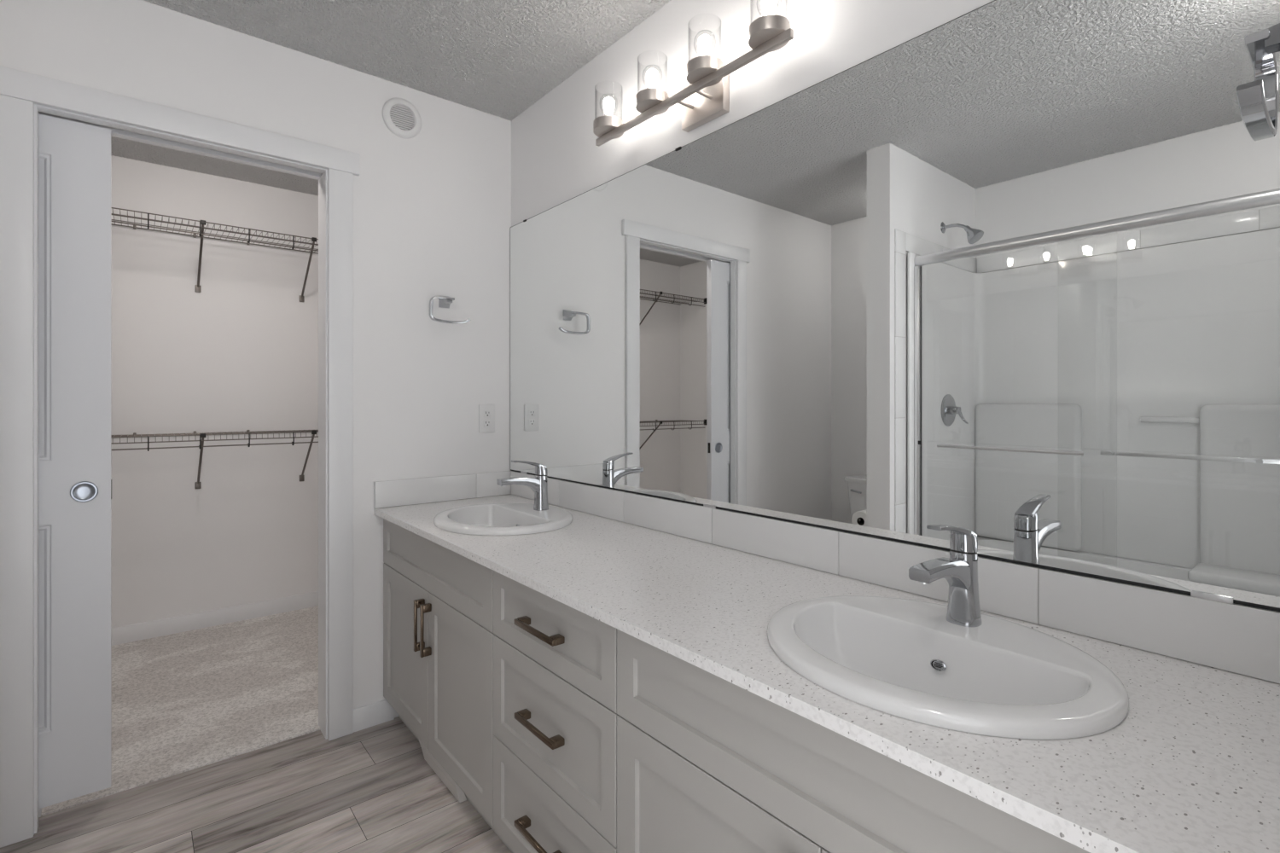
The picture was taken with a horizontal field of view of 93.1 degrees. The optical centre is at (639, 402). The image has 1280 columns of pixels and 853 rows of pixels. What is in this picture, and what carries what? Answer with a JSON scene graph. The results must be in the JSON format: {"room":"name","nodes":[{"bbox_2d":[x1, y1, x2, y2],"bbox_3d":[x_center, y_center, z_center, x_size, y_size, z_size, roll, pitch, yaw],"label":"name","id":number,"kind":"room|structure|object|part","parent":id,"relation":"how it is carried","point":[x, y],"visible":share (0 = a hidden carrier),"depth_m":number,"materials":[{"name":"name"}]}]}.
{"room":"bathroom","nodes":[
{"label":"bathroom","id":0,"kind":"room"},
{"bbox_2d":[111,155,318,628],"bbox_3d":[-2.595,-0.008,3.103,2.745,2.440,0.100,0,0,-40],"label":"wall","id":1,"kind":"structure","parent":0,"point":[240,353],"depth_m":3.27,"materials":[{"name":"white paint"}]},
{"bbox_2d":[111,591,318,645],"bbox_3d":[-2.559,1.165,3.059,2.545,0.086,0.013,0,0,-40],"label":"baseboard","id":2,"kind":"structure","parent":1,"relation":"attached to","point":[121,635],"depth_m":3.26,"materials":[{"name":"white paint"}]},
{"bbox_2d":[111,207,318,302],"bbox_3d":[-2.455,-0.743,2.931,2.541,0.314,0.343,0,0,-40],"label":"wire shelf","id":3,"kind":"object","parent":1,"relation":"attached to","point":[197,288],"visible":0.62,"depth_m":3.11,"materials":[{"name":"silver metal"}]},
{"bbox_3d":[-2.355,-0.605,3.230,0.026,0.038,0.010,0,0,-40],"label":"foot plate","id":4,"kind":"part","parent":3,"relation":"part of","materials":[{"name":"silver metal"}]},
{"bbox_3d":[-2.363,-0.830,2.823,2.537,0.006,0.006,0,0,-40],"label":"hanging rod","id":5,"kind":"part","parent":3,"relation":"part of","materials":[{"name":"silver metal"}]},
{"bbox_3d":[-1.977,-0.605,3.543,0.026,0.038,0.010,0,0,-40],"label":"foot plate","id":6,"kind":"part","parent":3,"relation":"part of","materials":[{"name":"silver metal"}]},
{"bbox_2d":[111,430,318,489],"bbox_3d":[-2.455,0.305,2.931,2.541,0.314,0.343,0,0,-40],"label":"wire shelf","id":7,"kind":"object","parent":1,"relation":"attached to","point":[197,485],"visible":0.53,"depth_m":3.10,"materials":[{"name":"silver metal"}]},
{"bbox_3d":[-2.355,0.443,3.230,0.026,0.038,0.010,0,0,-40],"label":"foot plate","id":8,"kind":"part","parent":7,"relation":"part of","materials":[{"name":"silver metal"}]},
{"bbox_3d":[-2.363,0.218,2.823,2.537,0.006,0.006,0,0,-40],"label":"hanging rod","id":9,"kind":"part","parent":7,"relation":"part of","materials":[{"name":"silver metal"}]},
{"bbox_3d":[-1.977,0.443,3.543,0.026,0.038,0.010,0,0,-40],"label":"foot plate","id":10,"kind":"part","parent":7,"relation":"part of","materials":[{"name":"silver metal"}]},
{"bbox_2d":[0,0,511,717],"bbox_3d":[-1.598,-0.008,1.864,2.590,2.440,0.120,0,0,-40],"label":"wall","id":11,"kind":"structure","parent":0,"point":[432,208],"depth_m":2.29,"materials":[{"name":"white paint"}]},
{"bbox_2d":[0,94,34,848],"bbox_3d":[-1.725,0.187,1.668,0.080,2.048,0.018,0,0,-40],"label":"trim","id":12,"kind":"structure","parent":11,"relation":"attached to","point":[16,115],"depth_m":1.67,"materials":[{"name":"white paint"}]},
{"bbox_2d":[38,113,111,808],"bbox_3d":[-1.904,0.169,1.607,0.760,1.994,0.040,0,0,-40],"label":"door","id":13,"kind":"structure","parent":11,"relation":"in","point":[75,158],"depth_m":1.78,"materials":[{"name":"white paint"}]},
{"bbox_3d":[-1.647,0.265,1.797,0.062,0.062,0.005,0,0,-40],"label":"flush pull","id":14,"kind":"part","parent":13,"relation":"part of","materials":[{"name":"grey metal"}]},
{"bbox_2d":[0,65,360,175],"bbox_3d":[-1.405,-0.875,1.932,0.956,0.076,0.020,0,0,-40],"label":"trim","id":15,"kind":"structure","parent":11,"relation":"attached to","point":[42,90],"depth_m":1.87,"materials":[{"name":"white paint"}]},
{"bbox_2d":[34,104,327,833],"bbox_3d":[-1.450,0.182,1.987,0.769,2.059,0.120,0,0,-40],"label":"trim","id":16,"kind":"structure","parent":11,"relation":"attached to","point":[322,178],"depth_m":2.11,"materials":[{"name":"white paint"}]},
{"bbox_2d":[327,168,352,741],"bbox_3d":[-1.086,0.187,2.198,0.080,2.048,0.018,0,0,-40],"label":"trim","id":17,"kind":"structure","parent":11,"relation":"attached to","point":[340,183],"depth_m":2.19,"materials":[{"name":"white paint"}]},
{"bbox_2d":[352,699,394,733],"bbox_3d":[-1.701,1.171,1.691,1.970,0.082,0.012,0,0,-40],"label":"baseboard","id":18,"kind":"structure","parent":11,"relation":"attached to","point":[379,712],"depth_m":2.26,"materials":[{"name":"white paint"}]},
{"bbox_2d":[382,97,421,138],"bbox_3d":[-0.916,-1.099,2.341,0.150,0.150,0.015,0,0,-40],"label":"air vent","id":19,"kind":"object","parent":11,"relation":"in","point":[398,119],"visible":1,"depth_m":2.34,"materials":[{"name":"white plastic"}]},
{"bbox_2d":[389,104,414,130],"bbox_3d":[-0.917,-1.099,2.341,0.092,0.086,0.005,0,0,-40],"label":"grille","id":20,"kind":"object","parent":19,"relation":"attached to","point":[401,119],"depth_m":2.34,"materials":[{"name":"white plastic"}]},
{"bbox_2d":[373,471,510,509],"bbox_3d":[-0.779,0.349,2.458,0.570,0.102,0.009,0,0,-40],"label":"backsplash","id":21,"kind":"structure","parent":11,"relation":"attached to","point":[410,491],"depth_m":2.43,"materials":[{"name":"white tile"}]},
{"bbox_2d":[429,295,470,324],"bbox_3d":[-0.770,-0.371,2.423,0.164,0.117,0.075,0,0,-40],"label":"towel ring","id":22,"kind":"object","parent":11,"relation":"attached to","point":[444,301],"visible":1,"depth_m":2.39,"materials":[{"name":"silver metal"}]},
{"bbox_3d":[-0.774,-0.406,2.430,0.042,0.048,0.060,0,0,-40],"label":"wall post","id":23,"kind":"part","parent":22,"relation":"part of","materials":[{"name":"silver metal"}]},
{"bbox_2d":[478,404,494,432],"bbox_3d":[-0.647,0.068,2.568,0.072,0.120,0.007,0,0,-40],"label":"electrical outlet","id":24,"kind":"object","parent":11,"relation":"attached to","point":[486,412],"visible":1,"depth_m":2.57,"materials":[{"name":"white plastic"}]},
{"bbox_2d":[483,419,490,426],"bbox_3d":[-0.646,0.089,2.567,0.033,0.029,0.003,0,0,-40],"label":"socket","id":25,"kind":"object","parent":24,"relation":"attached to","point":[486,422],"depth_m":2.57,"materials":[{"name":"grey plastic"}]},
{"bbox_2d":[483,410,490,417],"bbox_3d":[-0.646,0.048,2.567,0.033,0.029,0.003,0,0,-40],"label":"socket","id":26,"kind":"object","parent":24,"relation":"attached to","point":[486,413],"depth_m":2.57,"materials":[{"name":"grey plastic"}]},
{"bbox_2d":[0,605,511,852],"bbox_3d":[-1.263,1.234,1.496,2.745,0.056,4.273,0,0,-40],"label":"floor","id":27,"kind":"structure","parent":0,"point":[374,789],"depth_m":1.99,"materials":[{"name":"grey wood"}]},
{"bbox_2d":[418,739,466,802],"bbox_3d":[-0.637,1.166,1.944,0.045,0.090,0.299,0,0,-40],"label":"floor vent","id":28,"kind":"object","parent":27,"relation":"in","point":[430,759],"visible":0.71,"depth_m":1.91,"materials":[{"name":"white metal"}]},
{"bbox_2d":[383,518,512,852],"bbox_3d":[-0.487,0.817,2.104,0.568,0.790,0.920,0,0,-40],"label":"vanity cabinet","id":29,"kind":"object","parent":27,"relation":"on","point":[438,602],"visible":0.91,"depth_m":1.87,"materials":[{"name":"grey paint"}]},
{"bbox_3d":[-0.820,0.862,2.127,0.019,0.505,0.457,0,0,-40],"label":"door","id":30,"kind":"part","parent":29,"relation":"part of","materials":[{"name":"grey paint"}]},
{"bbox_3d":[-0.712,0.718,1.956,0.032,0.164,0.016,0,0,-40],"label":"handle","id":31,"kind":"part","parent":29,"relation":"part of","materials":[{"name":"beige metal"}]},
{"bbox_3d":[-0.675,0.718,1.911,0.032,0.164,0.016,0,0,-40],"label":"handle","id":32,"kind":"part","parent":29,"relation":"part of","materials":[{"name":"beige metal"}]},
{"bbox_3d":[-0.527,0.862,1.773,0.019,0.505,0.457,0,0,-40],"label":"door","id":33,"kind":"part","parent":29,"relation":"part of","materials":[{"name":"grey paint"}]},
{"bbox_2d":[374,494,1279,852],"bbox_3d":[-0.023,0.411,1.547,0.568,0.020,2.376,0,0,-40],"label":"countertop","id":34,"kind":"structure","parent":29,"relation":"on","point":[1192,765],"depth_m":0.80,"materials":[{"name":"white stone"}]},
{"bbox_2d":[433,502,572,535],"bbox_3d":[-0.461,0.471,2.055,0.445,0.184,0.509,0,0,-40],"label":"sink","id":35,"kind":"object","parent":34,"relation":"in","point":[509,519],"visible":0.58,"depth_m":2.07,"materials":[{"name":"white ceramic"}]},
{"bbox_2d":[496,460,548,511],"bbox_3d":[-0.402,0.289,2.102,0.187,0.180,0.052,0,0,-40],"label":"faucet","id":36,"kind":"object","parent":35,"relation":"on","point":[538,485],"visible":1,"depth_m":2.12,"materials":[{"name":"silver metal"}]},
{"bbox_3d":[-0.405,0.292,2.099,0.180,0.067,0.034,0,0,-40],"label":"spout","id":37,"kind":"part","parent":36,"relation":"part of","materials":[{"name":"silver metal"}]},
{"bbox_3d":[-0.385,0.229,2.116,0.133,0.059,0.040,0,0,-40],"label":"lever","id":38,"kind":"part","parent":36,"relation":"part of","materials":[{"name":"silver metal"}]},
{"bbox_2d":[767,595,1129,739],"bbox_3d":[0.448,0.471,0.958,0.445,0.184,0.509,0,0,-40],"label":"sink","id":39,"kind":"object","parent":34,"relation":"in","point":[898,657],"visible":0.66,"depth_m":0.94,"materials":[{"name":"white ceramic"}]},
{"bbox_2d":[908,524,982,627],"bbox_3d":[0.507,0.289,1.004,0.187,0.180,0.052,0,0,-40],"label":"faucet","id":40,"kind":"object","parent":39,"relation":"on","point":[960,571],"visible":1,"depth_m":1.02,"materials":[{"name":"silver metal"}]},
{"bbox_3d":[0.504,0.292,1.002,0.180,0.067,0.034,0,0,-40],"label":"spout","id":41,"kind":"part","parent":40,"relation":"part of","materials":[{"name":"silver metal"}]},
{"bbox_3d":[0.524,0.229,1.019,0.133,0.059,0.040,0,0,-40],"label":"lever","id":42,"kind":"part","parent":40,"relation":"part of","materials":[{"name":"silver metal"}]},
{"bbox_2d":[493,570,617,852],"bbox_3d":[-0.024,0.817,1.545,0.568,0.790,0.532,0,0,-40],"label":"base cabinet","id":43,"kind":"object","parent":27,"relation":"on","point":[555,664],"visible":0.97,"depth_m":1.36,"materials":[{"name":"grey paint"}]},
{"bbox_3d":[-0.230,0.993,1.374,0.032,0.016,0.172,0,0,-40],"label":"handle","id":44,"kind":"part","parent":43,"relation":"part of","materials":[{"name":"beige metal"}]},
{"bbox_3d":[-0.230,0.739,1.374,0.032,0.016,0.172,0,0,-40],"label":"handle","id":45,"kind":"part","parent":43,"relation":"part of","materials":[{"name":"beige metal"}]},
{"bbox_3d":[-0.230,0.517,1.374,0.032,0.016,0.172,0,0,-40],"label":"handle","id":46,"kind":"part","parent":43,"relation":"part of","materials":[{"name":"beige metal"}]},
{"bbox_3d":[-0.209,0.993,1.391,0.019,0.242,0.529,0,0,-40],"label":"drawer","id":47,"kind":"part","parent":43,"relation":"part of","materials":[{"name":"grey paint"}]},
{"bbox_3d":[-0.209,0.517,1.391,0.019,0.178,0.529,0,0,-40],"label":"drawer","id":48,"kind":"part","parent":43,"relation":"part of","materials":[{"name":"grey paint"}]},
{"bbox_2d":[616,628,1090,852],"bbox_3d":[0.439,0.817,0.986,0.568,0.790,0.916,0,0,-40],"label":"vanity cabinet","id":49,"kind":"object","parent":27,"relation":"on","point":[706,764],"visible":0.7,"depth_m":0.92,"materials":[{"name":"grey paint"}]},
{"bbox_3d":[0.107,0.862,1.008,0.019,0.505,0.455,0,0,-40],"label":"door","id":50,"kind":"part","parent":49,"relation":"part of","materials":[{"name":"grey paint"}]},
{"bbox_3d":[0.400,0.862,0.656,0.019,0.505,0.455,0,0,-40],"label":"door","id":51,"kind":"part","parent":49,"relation":"part of","materials":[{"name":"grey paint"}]},
{"bbox_2d":[38,0,670,195],"bbox_3d":[-1.279,-1.243,1.531,2.765,0.030,4.200,0,0,-40],"label":"ceiling","id":52,"kind":"structure","parent":0,"point":[498,58],"depth_m":2.06,"materials":[{"name":"white paint"}]},
{"bbox_2d":[511,0,1279,612],"bbox_3d":[0.281,-0.008,1.720,0.120,2.440,2.500,0,0,-40],"label":"wall","id":53,"kind":"structure","parent":0,"point":[555,157],"depth_m":1.84,"materials":[{"name":"white paint"}]},
{"bbox_2d":[593,0,793,146],"bbox_3d":[0.124,-0.900,1.699,0.148,0.203,0.764,0,0,-40],"label":"vanity light","id":54,"kind":"object","parent":53,"relation":"attached to","point":[706,98],"visible":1,"depth_m":1.66,"materials":[{"name":"silver metal"}]},
{"bbox_3d":[-0.100,-0.938,1.929,0.058,0.082,0.058,0,0,-40],"label":"bulb","id":55,"kind":"part","parent":54,"relation":"part of","materials":[{"name":"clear glass"}]},
{"bbox_3d":[0.036,-0.938,1.766,0.058,0.082,0.058,0,0,-40],"label":"bulb","id":56,"kind":"part","parent":54,"relation":"part of","materials":[{"name":"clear glass"}]},
{"bbox_3d":[0.125,-0.848,1.721,0.068,0.010,0.010,0,0,-40],"label":"arm","id":57,"kind":"part","parent":54,"relation":"part of","materials":[{"name":"silver metal"}]},
{"bbox_3d":[0.171,-0.848,1.665,0.068,0.010,0.010,0,0,-40],"label":"arm","id":58,"kind":"part","parent":54,"relation":"part of","materials":[{"name":"silver metal"}]},
{"bbox_3d":[0.171,-0.938,1.603,0.058,0.082,0.058,0,0,-40],"label":"bulb","id":59,"kind":"part","parent":54,"relation":"part of","materials":[{"name":"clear glass"}]},
{"bbox_3d":[0.184,-0.861,1.723,0.026,0.124,0.164,0,0,-40],"label":"plate","id":60,"kind":"part","parent":54,"relation":"part of","materials":[{"name":"silver metal"}]},
{"bbox_3d":[0.306,-0.938,1.440,0.058,0.082,0.058,0,0,-40],"label":"bulb","id":61,"kind":"part","parent":54,"relation":"part of","materials":[{"name":"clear glass"}]},
{"bbox_2d":[510,471,1279,684],"bbox_3d":[0.195,0.349,1.722,0.008,0.101,2.366,0,0,-40],"label":"backsplash","id":62,"kind":"structure","parent":53,"relation":"attached to","point":[1239,639],"depth_m":1.12,"materials":[{"name":"white tile"}]},
{"bbox_2d":[510,0,1279,611],"bbox_3d":[0.191,-0.232,1.727,0.009,1.061,2.370,0,0,-40],"label":"wall mirror","id":63,"kind":"object","parent":53,"relation":"attached to","point":[1007,273],"visible":1,"depth_m":1.18,"materials":[{"name":"white mirror"}]},
{"bbox_3d":[-0.002,-0.008,-0.061,2.590,2.440,0.120,0,0,-40],"label":"wall","id":64,"kind":"structure","parent":0,"visible":0},
{"bbox_2d":[1236,23,1279,140],"bbox_3d":[0.710,-0.365,0.657,0.164,0.117,0.075,0,0,-40],"label":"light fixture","id":65,"kind":"object","parent":64,"relation":"attached to","point":[1257,100],"visible":1,"depth_m":0.67,"materials":[{"name":"silver metal"}]},
{"bbox_3d":[0.714,-0.400,0.650,0.042,0.048,0.060,0,0,-40],"label":"wall post","id":66,"kind":"part","parent":65,"relation":"part of","materials":[{"name":"silver metal"}]}
]}

